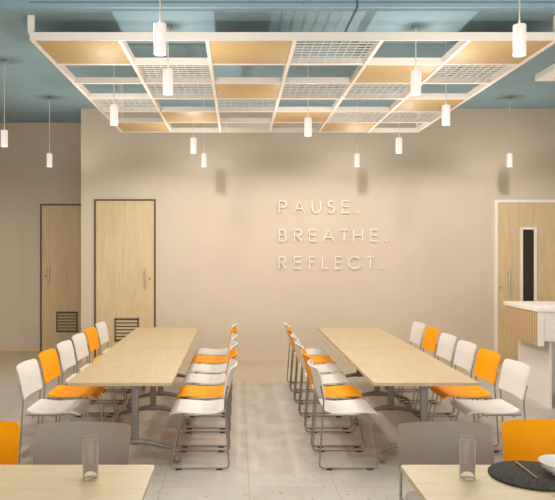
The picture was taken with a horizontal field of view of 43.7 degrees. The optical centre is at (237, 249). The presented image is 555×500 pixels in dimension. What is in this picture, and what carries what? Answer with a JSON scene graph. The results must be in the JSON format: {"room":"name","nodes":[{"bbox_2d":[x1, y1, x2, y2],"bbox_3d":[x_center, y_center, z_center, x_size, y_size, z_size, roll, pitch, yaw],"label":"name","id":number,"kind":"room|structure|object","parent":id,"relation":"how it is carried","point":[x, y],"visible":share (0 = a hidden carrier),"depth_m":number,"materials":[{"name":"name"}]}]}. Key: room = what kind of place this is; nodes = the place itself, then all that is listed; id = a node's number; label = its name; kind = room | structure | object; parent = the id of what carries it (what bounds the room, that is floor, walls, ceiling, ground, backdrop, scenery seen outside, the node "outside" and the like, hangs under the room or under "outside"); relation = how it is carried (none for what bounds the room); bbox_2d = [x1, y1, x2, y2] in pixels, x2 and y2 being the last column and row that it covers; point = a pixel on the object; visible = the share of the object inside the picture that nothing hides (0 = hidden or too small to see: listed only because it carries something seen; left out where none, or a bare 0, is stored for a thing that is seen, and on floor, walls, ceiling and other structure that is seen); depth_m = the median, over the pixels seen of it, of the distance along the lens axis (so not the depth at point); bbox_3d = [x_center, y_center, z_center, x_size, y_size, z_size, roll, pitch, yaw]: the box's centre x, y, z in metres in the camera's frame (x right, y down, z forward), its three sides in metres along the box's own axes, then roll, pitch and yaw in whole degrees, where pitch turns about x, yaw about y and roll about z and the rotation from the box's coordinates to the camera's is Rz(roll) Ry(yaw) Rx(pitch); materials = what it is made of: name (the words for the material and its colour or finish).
{"room":"eatery","nodes":[
{"label":"eatery","id":0,"kind":"room"},
{"bbox_2d":[0,123,80,346],"bbox_3d":[-3.529,-0.227,11.880,2.229,3.910,0.108,0,0,0],"label":"wall","id":1,"kind":"structure","parent":0,"point":[26,180],"depth_m":11.83,"materials":[{"name":"beige paint"}]},
{"bbox_2d":[0,347,39,350],"bbox_3d":[-3.529,1.696,11.819,2.229,0.065,0.013,0,0,0],"label":"baseboard","id":2,"kind":"structure","parent":1,"relation":"attached to","point":[1,348],"depth_m":11.81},
{"bbox_2d":[40,204,80,350],"bbox_3d":[-2.912,0.470,11.785,0.929,2.516,0.080,0,0,0],"label":"door","id":3,"kind":"structure","parent":1,"relation":"in","point":[60,224],"depth_m":11.81,"materials":[{"name":"brown wood"}]},
{"bbox_2d":[56,312,77,331],"bbox_3d":[-2.915,1.230,11.795,0.363,0.351,0.015,0,0,0],"label":"vent grille","id":4,"kind":"object","parent":3,"relation":"attached to","point":[65,321],"depth_m":11.79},
{"bbox_2d":[0,351,554,499],"bbox_3d":[0.594,1.782,4.347,10.476,0.108,15.174,0,0,0],"label":"floor","id":5,"kind":"structure","parent":0,"point":[272,456],"depth_m":6.43,"materials":[{"name":"concrete"}]},
{"bbox_2d":[0,421,19,464],"bbox_3d":[-1.420,1.327,3.498,0.507,0.801,0.543,0,0,0],"label":"chair","id":6,"kind":"object","parent":5,"relation":"on","point":[9,431],"visible":0.59,"depth_m":3.69,"materials":[{"name":"orange plastic"}]},
{"bbox_2d":[16,359,90,464],"bbox_3d":[-1.515,1.327,5.665,0.543,0.801,0.507,0,0,0],"label":"chair","id":7,"kind":"object","parent":5,"relation":"on","point":[28,371],"visible":0.82,"depth_m":5.67,"materials":[{"name":"white plastic"}]},
{"bbox_2d":[38,349,104,423],"bbox_3d":[-1.515,1.327,6.277,0.543,0.801,0.507,0,0,0],"label":"chair","id":8,"kind":"object","parent":5,"relation":"on","point":[49,360],"visible":0.83,"depth_m":6.30,"materials":[{"name":"orange plastic"}]},
{"bbox_2d":[0,465,154,499],"bbox_3d":[-1.363,1.373,2.867,1.944,0.710,0.810,0,0,0],"label":"folding table","id":9,"kind":"object","parent":5,"relation":"on","point":[17,482],"visible":1,"depth_m":3.01,"materials":[{"name":"brown wood"}]},
{"bbox_2d":[82,435,98,479],"bbox_3d":[-0.658,0.928,3.089,0.076,0.180,0.076,0,0,0],"label":"drinking glass","id":10,"kind":"object","parent":9,"relation":"on","point":[90,443],"visible":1,"depth_m":3.06,"materials":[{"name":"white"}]},
{"bbox_2d":[33,422,129,464],"bbox_3d":[-0.825,1.327,3.465,0.507,0.801,0.543,0,0,0],"label":"chair","id":11,"kind":"object","parent":5,"relation":"on","point":[56,443],"visible":0.51,"depth_m":3.67,"materials":[{"name":"beige plastic"}]},
{"bbox_2d":[56,340,115,421],"bbox_3d":[-1.515,1.327,6.889,0.543,0.801,0.507,0,0,0],"label":"chair","id":12,"kind":"object","parent":5,"relation":"on","point":[65,348],"visible":0.62,"depth_m":6.99,"materials":[{"name":"white plastic"}]},
{"bbox_2d":[72,333,125,413],"bbox_3d":[-1.515,1.327,7.502,0.543,0.801,0.507,0,0,0],"label":"chair","id":13,"kind":"object","parent":5,"relation":"on","point":[79,340],"visible":0.62,"depth_m":7.57,"materials":[{"name":"white plastic"}]},
{"bbox_2d":[84,327,130,401],"bbox_3d":[-1.515,1.327,8.114,0.543,0.801,0.507,0,0,0],"label":"chair","id":14,"kind":"object","parent":5,"relation":"on","point":[91,333],"visible":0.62,"depth_m":8.18,"materials":[{"name":"orange plastic"}]},
{"bbox_2d":[95,322,130,390],"bbox_3d":[-1.515,1.327,8.726,0.543,0.801,0.507,0,0,0],"label":"chair","id":15,"kind":"object","parent":5,"relation":"on","point":[101,327],"visible":0.44,"depth_m":8.79,"materials":[{"name":"white plastic"}]},
{"bbox_2d":[66,348,190,461],"bbox_3d":[-0.887,1.373,6.229,0.856,0.710,1.866,0,0,0],"label":"folding table","id":16,"kind":"object","parent":5,"relation":"on","point":[134,368],"visible":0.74,"depth_m":5.83,"materials":[{"name":"brown wood"}]},
{"bbox_2d":[112,327,198,408],"bbox_3d":[-0.887,1.373,8.124,0.856,0.710,1.896,0,0,0],"label":"folding table","id":17,"kind":"object","parent":5,"relation":"on","point":[141,337],"visible":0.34,"depth_m":7.85,"materials":[{"name":"brown wood"}]},
{"bbox_2d":[169,359,236,469],"bbox_3d":[-0.272,1.327,5.665,0.543,0.801,0.507,0,0,0],"label":"chair","id":18,"kind":"object","parent":5,"relation":"on","point":[191,407],"visible":1,"depth_m":5.55,"materials":[{"name":"white plastic"}]},
{"bbox_2d":[176,349,236,447],"bbox_3d":[-0.272,1.327,6.277,0.543,0.801,0.507,0,0,0],"label":"chair","id":19,"kind":"object","parent":5,"relation":"on","point":[204,392],"visible":0.66,"depth_m":6.25,"materials":[{"name":"orange plastic"}]},
{"bbox_2d":[182,340,236,429],"bbox_3d":[-0.272,1.327,6.889,0.543,0.801,0.507,0,0,0],"label":"chair","id":20,"kind":"object","parent":5,"relation":"on","point":[200,379],"visible":0.57,"depth_m":6.85,"materials":[{"name":"white plastic"}]},
{"bbox_2d":[186,333,236,413],"bbox_3d":[-0.272,1.327,7.502,0.543,0.801,0.507,0,0,0],"label":"chair","id":21,"kind":"object","parent":5,"relation":"on","point":[207,369],"visible":0.48,"depth_m":7.48,"materials":[{"name":"white plastic"}]},
{"bbox_2d":[190,327,236,400],"bbox_3d":[-0.272,1.327,8.114,0.543,0.801,0.507,0,0,0],"label":"chair","id":22,"kind":"object","parent":5,"relation":"on","point":[201,359],"visible":0.47,"depth_m":8.11,"materials":[{"name":"orange plastic"}]},
{"bbox_2d":[194,322,236,387],"bbox_3d":[-0.272,1.327,8.726,0.543,0.801,0.507,0,0,0],"label":"chair","id":23,"kind":"object","parent":5,"relation":"on","point":[208,352],"visible":0.55,"depth_m":8.72,"materials":[{"name":"white plastic"}]},
{"bbox_2d":[283,322,327,390],"bbox_3d":[0.849,1.327,8.726,0.543,0.801,0.507,0,0,0],"label":"chair","id":24,"kind":"object","parent":5,"relation":"on","point":[314,351],"visible":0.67,"depth_m":8.65,"materials":[{"name":"white plastic"}]},
{"bbox_2d":[287,327,334,401],"bbox_3d":[0.849,1.327,8.114,0.543,0.801,0.507,0,0,0],"label":"chair","id":25,"kind":"object","parent":5,"relation":"on","point":[321,359],"visible":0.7,"depth_m":8.05,"materials":[{"name":"orange plastic"}]},
{"bbox_2d":[291,333,342,413],"bbox_3d":[0.849,1.327,7.502,0.543,0.801,0.507,0,0,0],"label":"chair","id":26,"kind":"object","parent":5,"relation":"on","point":[323,368],"visible":0.67,"depth_m":7.42,"materials":[{"name":"white plastic"}]},
{"bbox_2d":[295,340,352,429],"bbox_3d":[0.849,1.327,6.889,0.543,0.801,0.507,0,0,0],"label":"chair","id":27,"kind":"object","parent":5,"relation":"on","point":[328,379],"visible":0.77,"depth_m":6.78,"materials":[{"name":"white plastic"}]},
{"bbox_2d":[301,349,363,447],"bbox_3d":[0.849,1.327,6.277,0.543,0.801,0.507,0,0,0],"label":"chair","id":28,"kind":"object","parent":5,"relation":"on","point":[331,392],"visible":0.82,"depth_m":6.18,"materials":[{"name":"orange plastic"}]},
{"bbox_2d":[308,359,378,469],"bbox_3d":[0.849,1.327,5.665,0.543,0.801,0.507,0,0,0],"label":"chair","id":29,"kind":"object","parent":5,"relation":"on","point":[354,407],"visible":1,"depth_m":5.54,"materials":[{"name":"white plastic"}]},
{"bbox_2d":[317,327,414,407],"bbox_3d":[1.472,1.373,8.124,0.848,0.710,1.896,0,0,0],"label":"folding table","id":30,"kind":"object","parent":5,"relation":"on","point":[339,337],"visible":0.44,"depth_m":7.85,"materials":[{"name":"brown wood"}]},
{"bbox_2d":[386,322,424,390],"bbox_3d":[2.080,1.327,8.726,0.543,0.801,0.507,0,0,0],"label":"chair","id":31,"kind":"object","parent":5,"relation":"on","point":[417,328],"visible":0.42,"depth_m":8.79,"materials":[{"name":"white plastic"}]},
{"bbox_2d":[339,348,478,461],"bbox_3d":[1.472,1.373,6.229,0.848,0.710,1.866,0,0,0],"label":"folding table","id":32,"kind":"object","parent":5,"relation":"on","point":[390,367],"visible":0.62,"depth_m":5.93,"materials":[{"name":"brown wood"}]},
{"bbox_2d":[394,327,439,401],"bbox_3d":[2.080,1.327,8.114,0.543,0.801,0.507,0,0,0],"label":"chair","id":33,"kind":"object","parent":5,"relation":"on","point":[431,334],"visible":0.44,"depth_m":8.18,"materials":[{"name":"orange plastic"}]},
{"bbox_2d":[400,333,456,413],"bbox_3d":[2.080,1.327,7.502,0.543,0.801,0.507,0,0,0],"label":"chair","id":34,"kind":"object","parent":5,"relation":"on","point":[446,343],"visible":0.58,"depth_m":7.57,"materials":[{"name":"white plastic"}]},
{"bbox_2d":[397,422,493,499],"bbox_3d":[1.102,1.327,3.465,0.507,0.801,0.543,0,0,0],"label":"chair","id":35,"kind":"object","parent":5,"relation":"on","point":[419,443],"visible":0.56,"depth_m":3.67,"materials":[{"name":"beige plastic"}]},
{"bbox_2d":[414,340,476,422],"bbox_3d":[2.080,1.327,6.889,0.543,0.801,0.507,0,0,0],"label":"chair","id":36,"kind":"object","parent":5,"relation":"on","point":[465,350],"visible":0.49,"depth_m":6.97,"materials":[{"name":"white plastic"}]},
{"bbox_2d":[430,349,500,446],"bbox_3d":[2.080,1.327,6.277,0.543,0.801,0.507,0,0,0],"label":"chair","id":37,"kind":"object","parent":5,"relation":"on","point":[487,361],"visible":0.76,"depth_m":6.28,"materials":[{"name":"orange plastic"}]},
{"bbox_2d":[401,465,554,499],"bbox_3d":[1.743,1.373,2.867,1.944,0.710,0.810,0,0,0],"label":"folding table","id":38,"kind":"object","parent":5,"relation":"on","point":[430,482],"visible":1,"depth_m":2.97,"materials":[{"name":"brown wood"}]},
{"bbox_2d":[458,435,475,479],"bbox_3d":[1.027,0.928,3.083,0.076,0.180,0.076,0,0,0],"label":"drinking glass","id":39,"kind":"object","parent":38,"relation":"on","point":[467,444],"visible":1,"depth_m":3.05,"materials":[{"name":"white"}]},
{"bbox_2d":[488,461,554,491],"bbox_3d":[1.337,1.012,3.102,0.400,0.012,0.400,0,0,0],"label":"placemat","id":40,"kind":"object","parent":38,"relation":"on","point":[511,473],"visible":0.9,"depth_m":3.08,"materials":[{"name":"grey fabric"}]},
{"bbox_2d":[515,461,537,478],"bbox_3d":[1.313,1.000,3.137,0.010,0.010,0.238,0,0,0],"label":"chopstick","id":41,"kind":"object","parent":40,"relation":"on","point":[516,462],"visible":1,"depth_m":3.15,"materials":[{"name":"brown wood"}]},
{"bbox_2d":[538,454,554,474],"bbox_3d":[1.454,0.975,3.091,0.199,0.060,0.199,0,0,0],"label":"bowl","id":42,"kind":"object","parent":40,"relation":"on","point":[547,462],"visible":1,"depth_m":3.15,"materials":[{"name":"white ceramic"}]},
{"bbox_2d":[450,359,530,451],"bbox_3d":[2.080,1.327,5.665,0.543,0.801,0.507,0,0,0],"label":"chair","id":43,"kind":"object","parent":5,"relation":"on","point":[514,374],"visible":0.82,"depth_m":5.68,"materials":[{"name":"white plastic"}]},
{"bbox_2d":[501,419,554,461],"bbox_3d":[1.679,1.327,3.519,0.507,0.801,0.543,0,0,0],"label":"chair","id":44,"kind":"object","parent":5,"relation":"on","point":[527,439],"visible":0.58,"depth_m":3.73,"materials":[{"name":"orange plastic"}]},
{"bbox_2d":[503,301,554,407],"bbox_3d":[4.162,1.173,7.878,1.903,1.110,0.985,0,0,0],"label":"counter","id":45,"kind":"object","parent":5,"relation":"on","point":[532,323],"depth_m":7.75,"materials":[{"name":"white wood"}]},
{"bbox_2d":[503,301,554,311],"bbox_3d":[4.162,0.641,7.861,1.903,0.046,0.953,0,0,0],"label":"countertop","id":46,"kind":"structure","parent":45,"relation":"on","point":[537,306],"depth_m":7.82,"materials":[{"name":"white stone"}]},
{"bbox_2d":[0,43,554,122],"bbox_3d":[0.594,-2.236,4.347,10.476,0.108,15.174,0,0,0],"label":"ceiling","id":47,"kind":"structure","parent":0,"point":[31,77],"depth_m":9.15,"materials":[{"name":"teal paint"}]},
{"bbox_2d":[1,59,7,146],"bbox_3d":[-2.678,-1.683,7.925,0.077,0.996,0.077,0,0,0],"label":"pendant lamp","id":48,"kind":"object","parent":47,"relation":"hanging from","point":[4,133],"visible":1,"depth_m":7.90,"materials":[{"name":"grey glass"}]},
{"bbox_2d":[47,97,51,166],"bbox_3d":[-2.683,-1.683,9.845,0.077,0.996,0.077,0,0,0],"label":"pendant lamp","id":49,"kind":"object","parent":47,"relation":"hanging from","point":[49,155],"visible":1,"depth_m":9.83,"materials":[{"name":"grey glass"}]},
{"bbox_2d":[110,65,117,125],"bbox_3d":[-1.172,-1.683,6.550,0.077,0.996,0.077,0,0,0],"label":"pendant lamp","id":50,"kind":"object","parent":47,"relation":"hanging from","point":[113,108],"visible":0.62,"depth_m":6.52,"materials":[{"name":"grey glass"}]},
{"bbox_2d":[154,0,165,55],"bbox_3d":[-0.470,-1.683,4.187,0.077,0.996,0.077,0,0,0],"label":"pendant lamp","id":51,"kind":"object","parent":47,"relation":"hanging from","point":[159,27],"visible":1,"depth_m":4.16,"materials":[{"name":"grey glass"}]},
{"bbox_2d":[190,71,196,153],"bbox_3d":[-0.539,-1.683,8.461,0.077,0.996,0.077,0,0,0],"label":"pendant lamp","id":52,"kind":"object","parent":47,"relation":"hanging from","point":[193,141],"visible":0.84,"depth_m":8.43,"materials":[{"name":"grey glass"}]},
{"bbox_2d":[201,153,206,166],"bbox_3d":[-0.478,-1.683,9.845,0.077,0.996,0.077,0,0,0],"label":"pendant lamp","id":53,"kind":"object","parent":47,"relation":"hanging from","point":[203,155],"visible":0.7,"depth_m":9.81,"materials":[{"name":"grey"}]},
{"bbox_2d":[0,0,554,42],"bbox_3d":[0.594,-1.943,5.268,10.476,0.473,0.847,0,0,0],"label":"ceiling beam","id":54,"kind":"structure","parent":47,"relation":"attached to","point":[49,17],"depth_m":5.02,"materials":[{"name":"teal paint"}]},
{"bbox_2d":[163,25,172,95],"bbox_3d":[-0.529,-1.445,5.257,0.077,0.521,0.077,0,0,0],"label":"pendant lamp","id":55,"kind":"object","parent":54,"relation":"hanging from","point":[167,73],"visible":0.89,"depth_m":5.23,"materials":[{"name":"grey glass"}]},
{"bbox_2d":[30,2,554,2],"bbox_3d":[2.187,-1.739,4.845,7.290,0.005,0.005,0,0,0],"label":"trim","id":56,"kind":"structure","parent":54,"relation":"attached to","point":[30,2],"depth_m":4.84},
{"bbox_2d":[339,0,357,42],"bbox_3d":[0.841,-1.940,5.268,0.015,0.474,0.852,0,0,0],"label":"trim","id":57,"kind":"structure","parent":54,"relation":"attached to","point":[356,8],"depth_m":5.03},
{"bbox_2d":[411,25,420,95],"bbox_3d":[1.363,-1.445,5.275,0.077,0.521,0.077,0,0,0],"label":"pendant lamp","id":58,"kind":"object","parent":54,"relation":"hanging from","point":[415,73],"visible":1,"depth_m":5.25,"materials":[{"name":"grey glass"}]},
{"bbox_2d":[28,15,554,131],"bbox_3d":[0.413,-1.847,6.923,3.874,0.669,3.900,0,0,0],"label":"grid","id":59,"kind":"object","parent":47,"relation":"hanging from","point":[62,49],"visible":0.94,"depth_m":5.90,"materials":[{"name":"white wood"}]},
{"bbox_2d":[304,117,311,136],"bbox_3d":[0.735,-1.683,7.189,0.077,0.996,0.077,0,0,0],"label":"pendant lamp","id":60,"kind":"object","parent":47,"relation":"hanging from","point":[307,121],"visible":0.7,"depth_m":7.16,"materials":[{"name":"grey glass"}]},
{"bbox_2d":[354,153,359,166],"bbox_3d":[1.705,-1.683,9.845,0.077,0.996,0.077,0,0,0],"label":"pendant lamp","id":61,"kind":"object","parent":47,"relation":"hanging from","point":[356,155],"visible":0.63,"depth_m":9.81,"materials":[{"name":"grey"}]},
{"bbox_2d":[396,137,401,153],"bbox_3d":[1.980,-1.683,8.461,0.077,0.996,0.077,0,0,0],"label":"pendant lamp","id":62,"kind":"object","parent":47,"relation":"hanging from","point":[399,139],"visible":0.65,"depth_m":8.43,"materials":[{"name":"grey"}]},
{"bbox_2d":[442,43,449,125],"bbox_3d":[1.979,-1.683,6.550,0.077,0.996,0.077,0,0,0],"label":"pendant lamp","id":63,"kind":"object","parent":47,"relation":"hanging from","point":[445,108],"visible":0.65,"depth_m":6.52,"materials":[{"name":"grey glass"}]},
{"bbox_2d":[507,97,511,166],"bbox_3d":[3.881,-1.683,9.845,0.077,0.996,0.077,0,0,0],"label":"pendant lamp","id":64,"kind":"object","parent":47,"relation":"hanging from","point":[509,155],"visible":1,"depth_m":9.83,"materials":[{"name":"grey"}]},
{"bbox_2d":[513,0,525,56],"bbox_3d":[1.720,-1.683,4.209,0.077,0.996,0.077,0,0,0],"label":"pendant lamp","id":65,"kind":"object","parent":47,"relation":"hanging from","point":[519,29],"visible":1,"depth_m":4.18,"materials":[{"name":"grey glass"}]},
{"bbox_2d":[535,63,554,80],"bbox_3d":[4.201,-2.136,8.068,1.015,0.091,1.015,0,0,0],"label":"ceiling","id":66,"kind":"structure","parent":47,"relation":"attached to","point":[547,74],"depth_m":8.34,"materials":[{"name":"white paint"}]},
{"bbox_2d":[81,109,554,359],"bbox_3d":[1.709,-0.227,11.291,8.247,3.910,1.285,0,0,0],"label":"wall","id":67,"kind":"structure","parent":0,"point":[218,247],"depth_m":10.65,"materials":[{"name":"beige paint"}]},
{"bbox_2d":[94,199,155,357],"bbox_3d":[-1.734,0.472,10.607,0.946,2.512,0.080,0,0,0],"label":"door","id":68,"kind":"structure","parent":67,"relation":"in","point":[124,229],"depth_m":10.63,"materials":[{"name":"brown wood"}]},
{"bbox_2d":[115,318,138,340],"bbox_3d":[-1.704,1.227,10.617,0.373,0.355,0.015,0,0,0],"label":"vent grille","id":69,"kind":"object","parent":68,"relation":"attached to","point":[123,326],"depth_m":10.61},
{"bbox_2d":[81,360,475,361],"bbox_3d":[0.772,1.712,10.642,6.373,0.032,0.013,0,0,0],"label":"baseboard","id":70,"kind":"structure","parent":67,"relation":"attached to","point":[81,360],"depth_m":10.64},
{"bbox_2d":[278,256,285,267],"bbox_3d":[0.693,0.191,10.616,0.124,0.192,0.016,0,0,0],"label":"letter","id":71,"kind":"object","parent":67,"relation":"attached to","point":[279,262],"depth_m":10.61,"materials":[{"name":"white plastic"}]},
{"bbox_2d":[278,229,286,241],"bbox_3d":[0.693,-0.225,10.616,0.125,0.192,0.016,0,0,0],"label":"letter","id":72,"kind":"object","parent":67,"relation":"attached to","point":[279,234],"depth_m":10.61,"materials":[{"name":"white plastic"}]},
{"bbox_2d":[278,200,286,212],"bbox_3d":[0.698,-0.668,10.616,0.134,0.190,0.016,0,0,0],"label":"letter","id":73,"kind":"object","parent":67,"relation":"attached to","point":[279,201],"depth_m":10.61,"materials":[{"name":"white plastic"}]},
{"bbox_2d":[294,256,300,268],"bbox_3d":[0.924,0.193,10.616,0.115,0.195,0.016,0,0,0],"label":"letter","id":74,"kind":"object","parent":67,"relation":"attached to","point":[294,256],"depth_m":10.61,"materials":[{"name":"white plastic"}]},
{"bbox_2d":[294,229,301,240],"bbox_3d":[0.930,-0.227,10.616,0.132,0.189,0.016,0,0,0],"label":"letter","id":75,"kind":"object","parent":67,"relation":"attached to","point":[294,229],"depth_m":10.61,"materials":[{"name":"white plastic"}]},
{"bbox_2d":[309,229,315,241],"bbox_3d":[1.154,-0.225,10.616,0.107,0.192,0.016,0,0,0],"label":"letter","id":76,"kind":"object","parent":67,"relation":"attached to","point":[309,229],"depth_m":10.61,"materials":[{"name":"white plastic"}]},
{"bbox_2d":[335,256,341,268],"bbox_3d":[1.552,0.193,10.616,0.102,0.195,0.016,0,0,0],"label":"letter","id":77,"kind":"object","parent":67,"relation":"attached to","point":[335,256],"depth_m":10.61,"materials":[{"name":"white plastic"}]},
{"bbox_2d":[353,230,362,240],"bbox_3d":[1.855,-0.225,10.616,0.154,0.176,0.016,0,0,0],"label":"letter","id":78,"kind":"object","parent":67,"relation":"attached to","point":[353,230],"depth_m":10.61,"materials":[{"name":"white plastic"}]},
{"bbox_2d":[370,229,377,241],"bbox_3d":[2.100,-0.225,10.616,0.107,0.192,0.016,0,0,0],"label":"letter","id":79,"kind":"object","parent":67,"relation":"attached to","point":[370,229],"depth_m":10.61,"materials":[{"name":"white plastic"}]},
{"bbox_2d":[494,200,554,361],"bbox_3d":[4.566,0.477,10.601,1.210,2.503,0.093,0,0,0],"label":"door","id":80,"kind":"structure","parent":67,"relation":"in","point":[524,230],"depth_m":10.63,"materials":[{"name":"brown wood"}]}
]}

